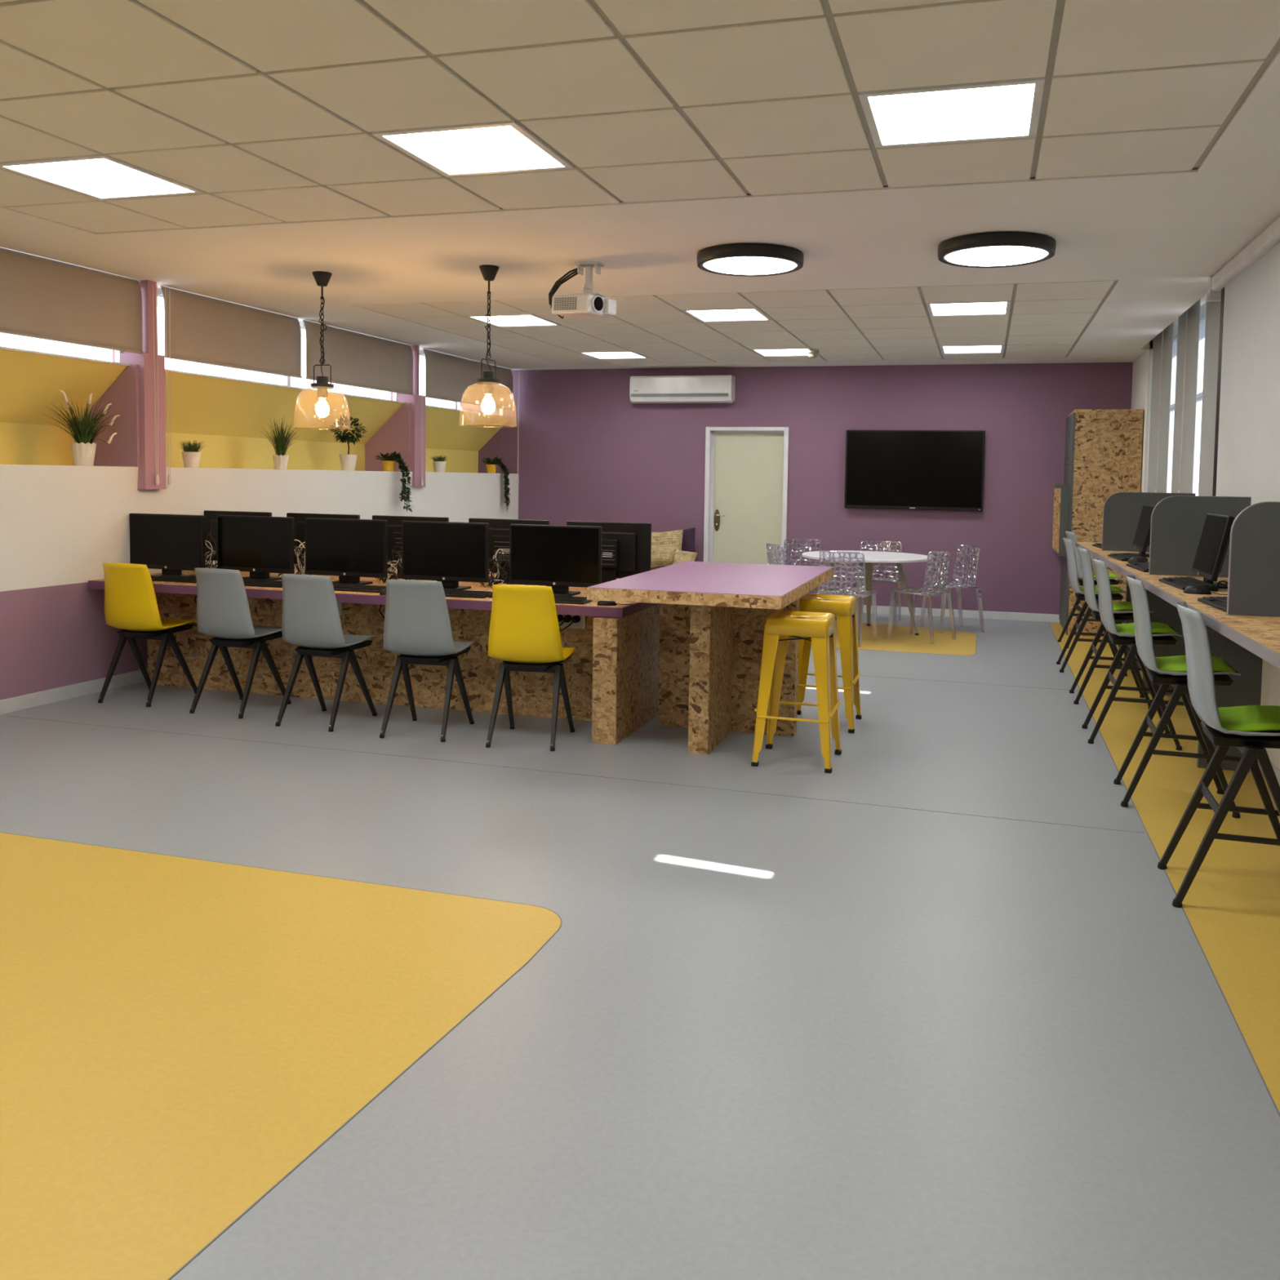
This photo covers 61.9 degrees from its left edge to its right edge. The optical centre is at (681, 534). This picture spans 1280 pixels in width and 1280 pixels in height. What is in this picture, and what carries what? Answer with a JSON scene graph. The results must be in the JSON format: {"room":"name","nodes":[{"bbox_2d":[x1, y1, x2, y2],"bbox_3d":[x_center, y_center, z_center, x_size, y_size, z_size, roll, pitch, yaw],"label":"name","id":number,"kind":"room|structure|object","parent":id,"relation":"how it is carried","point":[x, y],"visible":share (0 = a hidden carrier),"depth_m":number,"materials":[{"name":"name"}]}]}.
{"room":"computer lab","nodes":[
{"label":"computer lab","id":0,"kind":"room"},
{"bbox_2d":[0,280,519,700],"bbox_3d":[-4.200,-0.436,6.259,0.695,3.000,13.980,2,3,16],"label":"wall","id":1,"kind":"structure","parent":0,"point":[60,520],"depth_m":7.17,"materials":[{"name":"paint"}]},
{"bbox_2d":[0,668,147,714],"bbox_3d":[-4.044,1.025,6.286,0.017,0.085,13.984,2,3,17],"label":"baseboard","id":2,"kind":"structure","parent":1,"relation":"attached to","point":[44,697],"depth_m":6.75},
{"bbox_2d":[0,247,159,484],"bbox_3d":[-3.966,-0.953,5.869,0.130,1.363,2.807,2,3,16],"label":"roller blind","id":3,"kind":"object","parent":1,"relation":"attached to","point":[41,298],"visible":1,"depth_m":6.55,"materials":[{"name":"fabric"}]},
{"bbox_2d":[41,390,124,466],"bbox_3d":[-3.853,-0.678,6.851,0.539,0.472,0.594,2,3,16],"label":"potted grass","id":4,"kind":"object","parent":1,"relation":"on","point":[83,449],"depth_m":6.81,"materials":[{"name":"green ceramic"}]},
{"bbox_2d":[71,441,96,466],"bbox_3d":[-3.848,-0.518,6.862,0.144,0.151,0.144,2,3,16],"label":"pot","id":5,"kind":"object","parent":4,"relation":"on","point":[83,452],"depth_m":6.81,"materials":[{"name":"white ceramic"}]},
{"bbox_2d":[177,440,204,467],"bbox_3d":[-3.584,-0.592,7.795,0.240,0.206,0.226,-2,4,-39],"label":"potted grass","id":6,"kind":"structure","parent":1,"relation":"on","point":[191,456],"depth_m":7.75,"materials":[{"name":"white ceramic"}]},
{"bbox_2d":[181,451,201,467],"bbox_3d":[-3.584,-0.546,7.796,0.132,0.115,0.132,2,3,16],"label":"pot","id":7,"kind":"object","parent":6,"relation":"on","point":[190,459],"depth_m":7.75,"materials":[{"name":"white ceramic"}]},
{"bbox_2d":[157,293,397,400],"bbox_3d":[-3.300,-1.501,8.917,0.040,0.570,3.440,2,3,16],"label":"window","id":8,"kind":"structure","parent":1,"relation":"in","point":[286,380],"depth_m":8.92,"materials":[{"name":"glass"}]},
{"bbox_2d":[157,285,302,484],"bbox_3d":[-3.357,-1.061,8.053,0.110,1.363,1.552,2,3,16],"label":"roller blind","id":9,"kind":"object","parent":8,"relation":"attached to","point":[198,328],"visible":0.99,"depth_m":7.93,"materials":[{"name":"fabric"}]},
{"bbox_2d":[299,320,423,485],"bbox_3d":[-2.868,-1.134,9.742,0.130,1.383,1.827,2,3,16],"label":"roller blind","id":10,"kind":"object","parent":8,"relation":"attached to","point":[356,359],"visible":0.98,"depth_m":9.60,"materials":[{"name":"fabric"}]},
{"bbox_2d":[259,415,302,469],"bbox_3d":[-3.281,-0.758,8.777,0.407,0.444,0.415,2,3,16],"label":"potted grass","id":11,"kind":"object","parent":1,"relation":"on","point":[280,460],"depth_m":8.74,"materials":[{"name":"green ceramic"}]},
{"bbox_2d":[329,413,367,471],"bbox_3d":[-3.037,-0.840,9.709,0.319,0.514,0.327,2,3,16],"label":"potted topiary","id":12,"kind":"object","parent":1,"relation":"on","point":[348,462],"visible":0.99,"depth_m":9.66,"materials":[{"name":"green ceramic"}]},
{"bbox_2d":[375,451,413,511],"bbox_3d":[-2.776,-0.509,10.243,0.330,0.591,0.289,2,3,16],"label":"ivy","id":13,"kind":"object","parent":1,"relation":"attached to","point":[388,465],"visible":0.98,"depth_m":10.21,"materials":[{"name":"green plant"}]},
{"bbox_2d":[419,353,503,415],"bbox_3d":[-2.495,-1.640,11.752,0.040,0.570,2.380,2,3,16],"label":"window","id":14,"kind":"structure","parent":1,"relation":"in","point":[454,403],"depth_m":11.75,"materials":[{"name":"glass"}]},
{"bbox_2d":[420,348,519,484],"bbox_3d":[-2.289,-1.244,11.781,0.130,1.363,2.132,2,3,16],"label":"roller blind","id":15,"kind":"object","parent":14,"relation":"attached to","point":[447,376],"visible":0.89,"depth_m":11.48,"materials":[{"name":"fabric"}]},
{"bbox_2d":[481,455,510,511],"bbox_3d":[-2.163,-0.584,12.370,0.340,0.662,0.266,1,3,2],"label":"ivy","id":16,"kind":"object","parent":1,"relation":"attached to","point":[491,464],"visible":1,"depth_m":12.37,"materials":[{"name":"green plant"}]},
{"bbox_2d":[0,612,1279,1279],"bbox_3d":[-0.698,1.229,5.399,9.000,0.122,14.280,2,3,16],"label":"floor","id":17,"kind":"structure","parent":0,"point":[296,999],"depth_m":3.02,"materials":[{"name":"grey plastic"}]},
{"bbox_2d":[97,562,197,706],"bbox_3d":[-3.406,0.606,6.803,0.423,0.886,0.478,2,3,15],"label":"chair","id":18,"kind":"object","parent":17,"relation":"on","point":[131,605],"visible":0.96,"depth_m":6.64,"materials":[{"name":"yellow plastic"}]},
{"bbox_2d":[189,568,291,718],"bbox_3d":[-2.711,0.632,6.544,0.423,0.886,0.478,2,3,18],"label":"chair","id":19,"kind":"object","parent":17,"relation":"on","point":[223,609],"visible":0.93,"depth_m":6.38,"materials":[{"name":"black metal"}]},
{"bbox_2d":[275,573,377,732],"bbox_3d":[-2.086,0.657,6.259,0.423,0.886,0.478,2,3,17],"label":"chair","id":20,"kind":"object","parent":17,"relation":"on","point":[310,616],"visible":1,"depth_m":6.09,"materials":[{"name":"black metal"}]},
{"bbox_2d":[88,565,660,744],"bbox_3d":[-1.865,0.687,7.044,3.610,0.750,1.547,2,3,16],"label":"computer desk","id":21,"kind":"object","parent":17,"relation":"on","point":[611,673],"visible":0.55,"depth_m":6.58,"materials":[{"name":"wood"}]},
{"bbox_2d":[129,513,205,577],"bbox_3d":[-3.396,0.074,7.076,0.580,0.420,0.200,2,3,16],"label":"computer monitor","id":22,"kind":"object","parent":21,"relation":"on","point":[172,544],"visible":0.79,"depth_m":7.03,"materials":[{"name":"black plastic"}]},
{"bbox_2d":[204,510,271,568],"bbox_3d":[-3.235,0.042,7.715,0.580,0.420,0.200,2,3,16],"label":"computer monitor","id":23,"kind":"object","parent":21,"relation":"on","point":[211,516],"visible":0.14,"depth_m":7.74,"materials":[{"name":"black plastic"}]},
{"bbox_2d":[217,515,294,580],"bbox_3d":[-2.779,0.089,6.995,0.580,0.420,0.200,2,3,17],"label":"computer monitor","id":24,"kind":"object","parent":21,"relation":"on","point":[260,546],"visible":0.84,"depth_m":6.95,"materials":[{"name":"black plastic"}]},
{"bbox_2d":[286,512,359,573],"bbox_3d":[-2.543,0.064,7.520,0.580,0.420,0.200,2,3,16],"label":"computer monitor","id":25,"kind":"object","parent":21,"relation":"on","point":[300,518],"visible":0.16,"depth_m":7.54,"materials":[{"name":"black plastic"}]},
{"bbox_2d":[305,517,387,585],"bbox_3d":[-2.131,0.109,6.812,0.580,0.420,0.200,2,3,15],"label":"computer monitor","id":26,"kind":"object","parent":21,"relation":"on","point":[348,549],"visible":0.91,"depth_m":6.77,"materials":[{"name":"black plastic"}]},
{"bbox_2d":[332,583,386,592],"bbox_3d":[-1.984,0.326,6.490,0.440,0.027,0.150,2,3,16],"label":"keyboard","id":27,"kind":"object","parent":21,"relation":"on","point":[337,587],"visible":0.73,"depth_m":6.44,"materials":[{"name":"black plastic"}]},
{"bbox_2d":[372,515,448,578],"bbox_3d":[-1.879,0.085,7.332,0.580,0.420,0.200,2,3,16],"label":"computer monitor","id":28,"kind":"object","parent":21,"relation":"on","point":[394,522],"visible":0.19,"depth_m":7.33,"materials":[{"name":"black plastic"}]},
{"bbox_2d":[401,520,488,590],"bbox_3d":[-1.458,0.130,6.622,0.580,0.420,0.200,2,3,15],"label":"computer monitor","id":29,"kind":"object","parent":21,"relation":"on","point":[449,553],"visible":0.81,"depth_m":6.58,"materials":[{"name":"black plastic"}]},
{"bbox_2d":[444,589,491,598],"bbox_3d":[-1.345,0.347,6.289,0.440,0.027,0.150,2,3,12],"label":"keyboard","id":30,"kind":"object","parent":21,"relation":"on","point":[448,593],"visible":0.52,"depth_m":6.22,"materials":[{"name":"black plastic"}]},
{"bbox_2d":[479,548,527,587],"bbox_3d":[-1.152,0.213,6.820,0.294,0.238,0.286,2,3,16],"label":"cable tangle","id":31,"kind":"object","parent":21,"relation":"on","point":[492,582],"visible":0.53,"depth_m":6.79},
{"bbox_2d":[468,518,549,583],"bbox_3d":[-1.167,0.107,7.132,0.580,0.420,0.200,2,3,16],"label":"computer monitor","id":32,"kind":"object","parent":21,"relation":"on","point":[499,529],"visible":0.29,"depth_m":7.11,"materials":[{"name":"black plastic"}]},
{"bbox_2d":[509,524,602,596],"bbox_3d":[-0.751,0.152,6.423,0.580,0.420,0.200,2,3,14],"label":"computer monitor","id":33,"kind":"object","parent":21,"relation":"on","point":[560,557],"visible":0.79,"depth_m":6.38,"materials":[{"name":"black plastic"}]},
{"bbox_2d":[556,614,586,631],"bbox_3d":[-0.728,0.513,6.364,0.305,0.126,0.094,2,3,16],"label":"power outlet","id":34,"kind":"object","parent":21,"relation":"attached to","point":[566,621],"visible":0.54,"depth_m":6.35,"materials":[{"name":"plastic"}]},
{"bbox_2d":[566,520,651,583],"bbox_3d":[-0.484,0.129,6.939,0.580,0.420,0.200,2,3,16],"label":"computer monitor","id":35,"kind":"object","parent":21,"relation":"on","point":[626,547],"visible":0.45,"depth_m":6.88,"materials":[{"name":"black plastic"}]},
{"bbox_2d":[379,579,474,742],"bbox_3d":[-1.441,0.679,6.056,0.423,0.886,0.478,1,3,10],"label":"chair","id":36,"kind":"object","parent":17,"relation":"on","point":[417,628],"visible":1,"depth_m":5.88,"materials":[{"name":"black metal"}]},
{"bbox_2d":[485,584,575,751],"bbox_3d":[-0.827,0.697,5.894,0.423,0.886,0.478,1,3,8],"label":"chair","id":37,"kind":"object","parent":17,"relation":"on","point":[524,633],"visible":1,"depth_m":5.72,"materials":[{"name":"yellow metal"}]},
{"bbox_2d":[586,560,833,755],"bbox_3d":[0.248,0.690,6.187,1.000,0.905,1.860,2,3,16],"label":"table","id":38,"kind":"object","parent":17,"relation":"on","point":[713,615],"visible":1,"depth_m":6.07,"materials":[{"name":"purple laminate"}]},
{"bbox_2d":[751,610,841,773],"bbox_3d":[0.615,0.800,5.567,0.410,0.764,0.410,2,3,16],"label":"bar stool","id":39,"kind":"object","parent":17,"relation":"on","point":[820,627],"visible":1,"depth_m":5.43,"materials":[{"name":"yellow metal"}]},
{"bbox_2d":[796,594,862,733],"bbox_3d":[0.868,0.758,6.420,0.410,0.764,0.410,2,3,16],"label":"bar stool","id":40,"kind":"object","parent":17,"relation":"on","point":[845,607],"visible":0.77,"depth_m":6.26,"materials":[{"name":"yellow metal"}]},
{"bbox_2d":[816,550,877,647],"bbox_3d":[1.496,0.559,9.646,0.450,0.838,0.475,3,4,28],"label":"chair","id":41,"kind":"object","parent":17,"relation":"on","point":[848,593],"visible":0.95,"depth_m":9.59,"materials":[{"name":"plastic"}]},
{"bbox_2d":[801,550,930,639],"bbox_3d":[1.772,0.571,10.286,1.224,0.750,1.224,0,3,-8],"label":"round table","id":42,"kind":"object","parent":17,"relation":"on","point":[870,557],"visible":0.85,"depth_m":10.14,"materials":[{"name":"white plastic"}]},
{"bbox_2d":[888,550,955,644],"bbox_3d":[2.244,0.557,9.897,0.475,0.838,0.450,4,4,42],"label":"chair","id":43,"kind":"object","parent":17,"relation":"on","point":[908,590],"visible":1,"depth_m":9.85,"materials":[{"name":"plastic"}]},
{"bbox_2d":[920,544,984,632],"bbox_3d":[2.693,0.529,10.568,0.475,0.838,0.450,0,3,-15],"label":"chair","id":44,"kind":"object","parent":17,"relation":"on","point":[954,584],"visible":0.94,"depth_m":10.62,"materials":[{"name":"plastic"}]},
{"bbox_2d":[1057,530,1124,648],"bbox_3d":[3.753,0.493,9.630,0.578,1.042,0.416,1,3,10],"label":"bar chair","id":45,"kind":"object","parent":17,"relation":"on","point":[1071,535],"visible":0.3,"depth_m":9.52,"materials":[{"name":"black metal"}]},
{"bbox_2d":[1056,537,1127,676],"bbox_3d":[3.287,0.552,8.388,0.578,1.042,0.416,2,3,16],"label":"bar chair","id":46,"kind":"object","parent":17,"relation":"on","point":[1070,552],"visible":0.53,"depth_m":8.29,"materials":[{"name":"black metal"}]},
{"bbox_2d":[1058,408,1143,636],"bbox_3d":[4.167,-0.126,10.657,0.635,2.180,0.974,2,3,16],"label":"tall cabinet","id":47,"kind":"object","parent":17,"relation":"on","point":[1103,455],"visible":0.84,"depth_m":10.19,"materials":[{"name":"brown wood"}]},
{"bbox_2d":[1052,484,1070,556],"bbox_3d":[3.824,-0.157,10.760,0.113,0.700,0.860,2,3,16],"label":"display box","id":48,"kind":"object","parent":47,"relation":"attached to","point":[1061,491],"visible":0.97,"depth_m":10.36,"materials":[{"name":"grey laminate"}]},
{"bbox_2d":[1069,546,1153,709],"bbox_3d":[2.961,0.611,7.203,0.578,1.042,0.416,2,3,16],"label":"bar chair","id":49,"kind":"object","parent":17,"relation":"on","point":[1122,611],"visible":0.68,"depth_m":7.11,"materials":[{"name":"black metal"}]},
{"bbox_2d":[1081,557,1184,751],"bbox_3d":[2.646,0.664,6.129,0.578,1.042,0.416,2,3,16],"label":"bar chair","id":50,"kind":"object","parent":17,"relation":"on","point":[1122,634],"visible":0.79,"depth_m":6.03,"materials":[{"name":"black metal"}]},
{"bbox_2d":[1075,542,1279,772],"bbox_3d":[2.585,0.730,5.260,0.710,1.000,6.850,2,3,16],"label":"desk","id":51,"kind":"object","parent":17,"relation":"on","point":[1243,642],"depth_m":5.47,"materials":[{"name":"brown laminate"}]},
{"bbox_2d":[1125,504,1155,556],"bbox_3d":[3.033,-0.027,7.026,0.164,0.338,0.476,2,3,16],"label":"computer monitor","id":52,"kind":"object","parent":51,"relation":"on","point":[1141,541],"visible":0.75,"depth_m":6.96,"materials":[{"name":"black plastic"}]},
{"bbox_2d":[1102,492,1195,551],"bbox_3d":[3.266,-0.086,7.457,0.590,0.416,0.020,2,3,16],"label":"divider","id":53,"kind":"object","parent":51,"relation":"on","point":[1122,511],"visible":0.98,"depth_m":7.49,"materials":[{"name":"grey laminate"}]},
{"bbox_2d":[1076,542,1279,653],"bbox_3d":[2.597,0.248,5.233,0.700,0.034,6.850,2,3,16],"label":"countertop","id":54,"kind":"structure","parent":51,"relation":"on","point":[1265,630],"depth_m":3.98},
{"bbox_2d":[1158,577,1218,591],"bbox_3d":[2.365,0.228,4.981,0.150,0.027,0.440,2,3,11],"label":"keyboard","id":55,"kind":"object","parent":51,"relation":"on","point":[1181,583],"visible":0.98,"depth_m":4.93,"materials":[{"name":"black plastic"}]},
{"bbox_2d":[1148,495,1251,577],"bbox_3d":[2.726,0.010,5.502,0.561,0.416,0.020,2,3,16],"label":"divider","id":56,"kind":"object","parent":51,"relation":"on","point":[1177,522],"visible":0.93,"depth_m":5.53,"materials":[{"name":"grey laminate"}]},
{"bbox_2d":[1191,512,1234,588],"bbox_3d":[2.460,0.073,4.988,0.164,0.338,0.476,2,3,16],"label":"computer monitor","id":57,"kind":"object","parent":51,"relation":"on","point":[1215,539],"visible":0.76,"depth_m":4.89,"materials":[{"name":"black plastic"}]},
{"bbox_2d":[1226,501,1279,617],"bbox_3d":[2.264,0.093,3.826,0.536,0.416,0.020,2,3,16],"label":"divider","id":58,"kind":"object","parent":51,"relation":"on","point":[1254,562],"visible":1,"depth_m":3.87,"materials":[{"name":"grey laminate"}]},
{"bbox_2d":[1113,574,1257,817],"bbox_3d":[2.352,0.723,4.945,0.578,1.042,0.416,2,3,17],"label":"bar chair","id":59,"kind":"object","parent":17,"relation":"on","point":[1166,671],"visible":0.86,"depth_m":4.85,"materials":[{"name":"black metal"}]},
{"bbox_2d":[1157,601,1279,907],"bbox_3d":[2.059,0.779,3.803,0.578,1.042,0.416,2,3,17],"label":"bar chair","id":60,"kind":"object","parent":17,"relation":"on","point":[1251,729],"visible":1,"depth_m":3.72,"materials":[{"name":"grey plastic"}]},
{"bbox_3d":[-0.551,0.595,12.205,1.350,0.420,0.600,2,3,16],"label":"bench","id":61,"kind":"object","parent":17,"relation":"on","visible":0},
{"bbox_2d":[650,529,683,567],"bbox_3d":[-0.213,0.164,12.046,0.510,0.450,0.208,1,3,8],"label":"cushion","id":62,"kind":"object","parent":61,"relation":"on","point":[664,544],"visible":0.7,"depth_m":11.98,"materials":[{"name":"beige fabric"}]},
{"bbox_2d":[657,527,697,567],"bbox_3d":[-0.056,0.148,12.198,0.519,0.468,0.205,2,3,11],"label":"cushion","id":63,"kind":"object","parent":61,"relation":"on","point":[688,535],"visible":0.33,"depth_m":12.12,"materials":[{"name":"purple fabric"}]},
{"bbox_2d":[0,0,1279,369],"bbox_3d":[-0.751,-1.689,5.219,8.020,0.274,13.980,2,3,16],"label":"ceiling","id":64,"kind":"structure","parent":0,"point":[685,127],"depth_m":4.28,"materials":[{"name":"paint"}]},
{"bbox_2d":[0,153,204,199],"bbox_3d":[-2.528,-1.565,4.655,0.578,0.030,0.578,2,3,16],"label":"recessed light","id":65,"kind":"object","parent":64,"relation":"in","point":[101,176],"visible":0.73,"depth_m":4.65,"materials":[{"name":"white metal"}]},
{"bbox_2d":[293,271,351,430],"bbox_3d":[-2.285,-1.168,6.783,0.350,0.983,0.350,2,3,16],"label":"pendant lamp","id":66,"kind":"object","parent":64,"relation":"hanging from","point":[322,278],"visible":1,"depth_m":6.77,"materials":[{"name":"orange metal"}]},
{"bbox_2d":[371,120,573,177],"bbox_3d":[-0.797,-1.510,4.166,0.578,0.030,0.578,2,3,16],"label":"recessed light","id":67,"kind":"object","parent":64,"relation":"in","point":[503,146],"visible":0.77,"depth_m":4.16,"materials":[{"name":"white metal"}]},
{"bbox_2d":[387,125,560,171],"bbox_3d":[-0.797,-1.512,4.166,0.522,0.008,0.522,2,3,16],"label":"diffuser","id":68,"kind":"object","parent":67,"relation":"attached to","point":[483,148],"depth_m":4.17,"materials":[{"name":"white"}]},
{"bbox_2d":[458,264,516,427],"bbox_3d":[-1.174,-1.144,6.489,0.350,0.963,0.350,3,4,31],"label":"pendant lamp","id":69,"kind":"object","parent":64,"relation":"hanging from","point":[489,272],"visible":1,"depth_m":6.47,"materials":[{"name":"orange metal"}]},
{"bbox_2d":[465,313,560,327],"bbox_3d":[-1.369,-1.766,8.741,0.578,0.030,0.598,2,3,16],"label":"recessed light","id":70,"kind":"object","parent":64,"relation":"in","point":[513,320],"visible":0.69,"depth_m":8.78,"materials":[{"name":"white plastic"}]},
{"bbox_2d":[475,315,552,324],"bbox_3d":[-1.369,-1.767,8.741,0.522,0.008,0.542,2,3,16],"label":"diffuser","id":71,"kind":"object","parent":70,"relation":"attached to","point":[495,319],"depth_m":8.76,"materials":[{"name":"white"}]},
{"bbox_2d":[548,261,616,319],"bbox_3d":[-0.602,-1.450,6.327,0.421,0.317,0.238,3,4,36],"label":"projector","id":72,"kind":"object","parent":64,"relation":"attached to","point":[588,304],"visible":1,"depth_m":6.26,"materials":[{"name":"white plastic"}]},
{"bbox_2d":[554,297,577,310],"bbox_3d":[-0.679,-1.353,6.242,0.174,0.070,0.004,7,6,35],"label":"vent grille","id":73,"kind":"object","parent":72,"relation":"attached to","point":[560,303],"depth_m":6.24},
{"bbox_2d":[577,351,649,359],"bbox_3d":[-0.697,-1.883,11.110,0.578,0.030,0.588,2,3,16],"label":"recessed light","id":74,"kind":"object","parent":64,"relation":"in","point":[627,354],"visible":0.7,"depth_m":11.16,"materials":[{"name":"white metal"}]},
{"bbox_2d":[586,351,641,357],"bbox_3d":[-0.697,-1.884,11.110,0.522,0.008,0.532,2,3,16],"label":"diffuser","id":75,"kind":"object","parent":74,"relation":"attached to","point":[594,354],"depth_m":11.14,"materials":[{"name":"white"}]},
{"bbox_2d":[681,306,772,321],"bbox_3d":[0.362,-1.712,8.252,0.578,0.030,0.598,2,3,16],"label":"recessed light","id":76,"kind":"object","parent":64,"relation":"in","point":[747,313],"visible":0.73,"depth_m":8.29,"materials":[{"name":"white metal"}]},
{"bbox_2d":[689,309,765,319],"bbox_3d":[0.363,-1.713,8.252,0.522,0.008,0.542,2,3,16],"label":"diffuser","id":77,"kind":"object","parent":76,"relation":"attached to","point":[700,314],"depth_m":8.28,"materials":[{"name":"white"}]},
{"bbox_2d":[696,243,804,276],"bbox_3d":[0.386,-1.539,5.986,0.600,0.071,0.600,2,3,16],"label":"round ceiling light","id":78,"kind":"object","parent":64,"relation":"attached to","point":[744,260],"visible":1,"depth_m":5.83,"materials":[{"name":"black metal"}]},
{"bbox_2d":[702,257,796,275],"bbox_3d":[0.386,-1.510,5.987,0.528,0.013,0.528,2,3,16],"label":"diffuser","id":79,"kind":"object","parent":78,"relation":"attached to","point":[718,265],"depth_m":5.96,"materials":[{"name":"white"}]},
{"bbox_2d":[751,347,818,356],"bbox_3d":[1.035,-1.828,10.621,0.578,0.030,0.588,2,3,16],"label":"recessed light","id":80,"kind":"object","parent":64,"relation":"in","point":[769,352],"visible":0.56,"depth_m":10.68,"materials":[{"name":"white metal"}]},
{"bbox_2d":[757,349,808,355],"bbox_3d":[1.035,-1.829,10.621,0.522,0.008,0.532,2,3,16],"label":"diffuser","id":81,"kind":"object","parent":80,"relation":"attached to","point":[761,352],"depth_m":10.69,"materials":[{"name":"white"}]},
{"bbox_2d":[857,76,1044,147],"bbox_3d":[0.935,-1.456,3.678,0.578,0.030,0.578,2,3,16],"label":"recessed light","id":82,"kind":"object","parent":64,"relation":"in","point":[1002,109],"visible":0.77,"depth_m":3.66,"materials":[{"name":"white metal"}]},
{"bbox_2d":[925,300,1011,316],"bbox_3d":[2.094,-1.657,7.764,0.578,0.030,0.598,2,3,16],"label":"recessed light","id":83,"kind":"object","parent":64,"relation":"in","point":[980,308],"visible":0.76,"depth_m":7.80,"materials":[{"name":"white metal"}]},
{"bbox_2d":[930,302,1006,314],"bbox_3d":[2.094,-1.658,7.764,0.522,0.008,0.542,2,3,16],"label":"diffuser","id":84,"kind":"object","parent":83,"relation":"attached to","point":[952,308],"depth_m":7.80,"materials":[{"name":"white"}]},
{"bbox_2d":[939,344,1004,353],"bbox_3d":[2.766,-1.774,10.133,0.578,0.030,0.588,2,3,16],"label":"recessed light","id":85,"kind":"object","parent":64,"relation":"in","point":[958,348],"visible":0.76,"depth_m":10.20,"materials":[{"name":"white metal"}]},
{"bbox_2d":[943,345,1000,351],"bbox_3d":[2.766,-1.775,10.133,0.522,0.008,0.532,2,3,16],"label":"diffuser","id":86,"kind":"object","parent":85,"relation":"attached to","point":[958,348],"depth_m":10.15,"materials":[{"name":"white"}]},
{"bbox_2d":[937,231,1056,267],"bbox_3d":[1.661,-1.498,5.626,0.600,0.071,0.600,2,3,16],"label":"round ceiling light","id":87,"kind":"object","parent":64,"relation":"attached to","point":[990,249],"visible":1,"depth_m":5.48,"materials":[{"name":"black metal"}]},
{"bbox_2d":[944,245,1048,266],"bbox_3d":[1.660,-1.470,5.628,0.528,0.013,0.528,2,3,16],"label":"diffuser","id":88,"kind":"object","parent":87,"relation":"attached to","point":[956,255],"depth_m":5.59,"materials":[{"name":"white"}]},
{"bbox_2d":[1204,216,1279,505],"bbox_3d":[2.726,-0.724,4.764,0.115,1.491,3.510,2,3,16],"label":"projection screen","id":89,"kind":"object","parent":64,"relation":"hanging from","point":[1246,455],"visible":0.82,"depth_m":5.53,"materials":[{"name":"fabric"}]},
{"bbox_2d":[459,362,1133,614],"bbox_3d":[1.439,-0.655,12.026,8.600,3.000,0.200,2,3,16],"label":"wall","id":90,"kind":"structure","parent":0,"point":[584,451],"depth_m":11.84,"materials":[{"name":"purple paint"}]},
{"bbox_2d":[629,374,735,403],"bbox_3d":[0.008,-1.658,12.166,1.200,0.317,0.218,2,3,16],"label":"air conditioner","id":91,"kind":"object","parent":90,"relation":"attached to","point":[651,388],"visible":1,"depth_m":12.06,"materials":[{"name":"white plastic"}]},
{"bbox_2d":[703,426,789,564],"bbox_3d":[0.754,-0.201,12.230,0.960,2.050,0.225,2,3,16],"label":"door","id":92,"kind":"structure","parent":90,"relation":"in","point":[746,476],"depth_m":12.20,"materials":[{"name":"wood"}]},
{"bbox_2d":[844,430,985,511],"bbox_3d":[2.522,-0.701,11.567,1.470,0.858,0.088,2,3,16],"label":"television","id":93,"kind":"object","parent":90,"relation":"attached to","point":[889,469],"visible":1,"depth_m":11.52,"materials":[{"name":"black plastic"}]},
{"bbox_2d":[862,604,1059,622],"bbox_3d":[1.011,0.794,12.109,6.260,0.085,0.012,2,3,16],"label":"baseboard","id":94,"kind":"structure","parent":90,"relation":"attached to","point":[880,609],"depth_m":11.51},
{"bbox_2d":[1131,302,1279,769],"bbox_3d":[2.959,-0.210,4.239,0.500,3.000,13.980,2,3,16],"label":"wall","id":95,"kind":"structure","parent":0,"point":[1142,366],"depth_m":9.91,"materials":[{"name":"white paint"}]},
{"bbox_2d":[1146,321,1173,493],"bbox_3d":[4.208,-0.957,9.374,0.081,1.890,1.082,2,3,16],"label":"blind","id":96,"kind":"object","parent":95,"relation":"attached to","point":[1162,344],"visible":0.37,"depth_m":9.27,"materials":[{"name":"grey fabric"}]},
{"bbox_2d":[1166,311,1205,496],"bbox_3d":[2.749,-0.560,3.693,0.110,1.890,12.850,2,3,16],"label":"window","id":97,"kind":"structure","parent":95,"relation":"in","point":[1202,317],"depth_m":8.55,"materials":[{"name":"white glass"}]},
{"bbox_2d":[1171,298,1200,493],"bbox_3d":[3.872,-0.899,8.192,0.081,1.890,0.900,2,3,16],"label":"blind","id":98,"kind":"object","parent":97,"relation":"attached to","point":[1188,322],"visible":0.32,"depth_m":8.13,"materials":[{"name":"grey fabric"}]},
{"bbox_2d":[1198,292,1220,496],"bbox_3d":[3.538,-0.841,7.014,0.081,1.890,1.070,2,3,16],"label":"blind","id":99,"kind":"object","parent":97,"relation":"attached to","point":[1210,369],"visible":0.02,"depth_m":7.29,"materials":[{"name":"grey fabric"}]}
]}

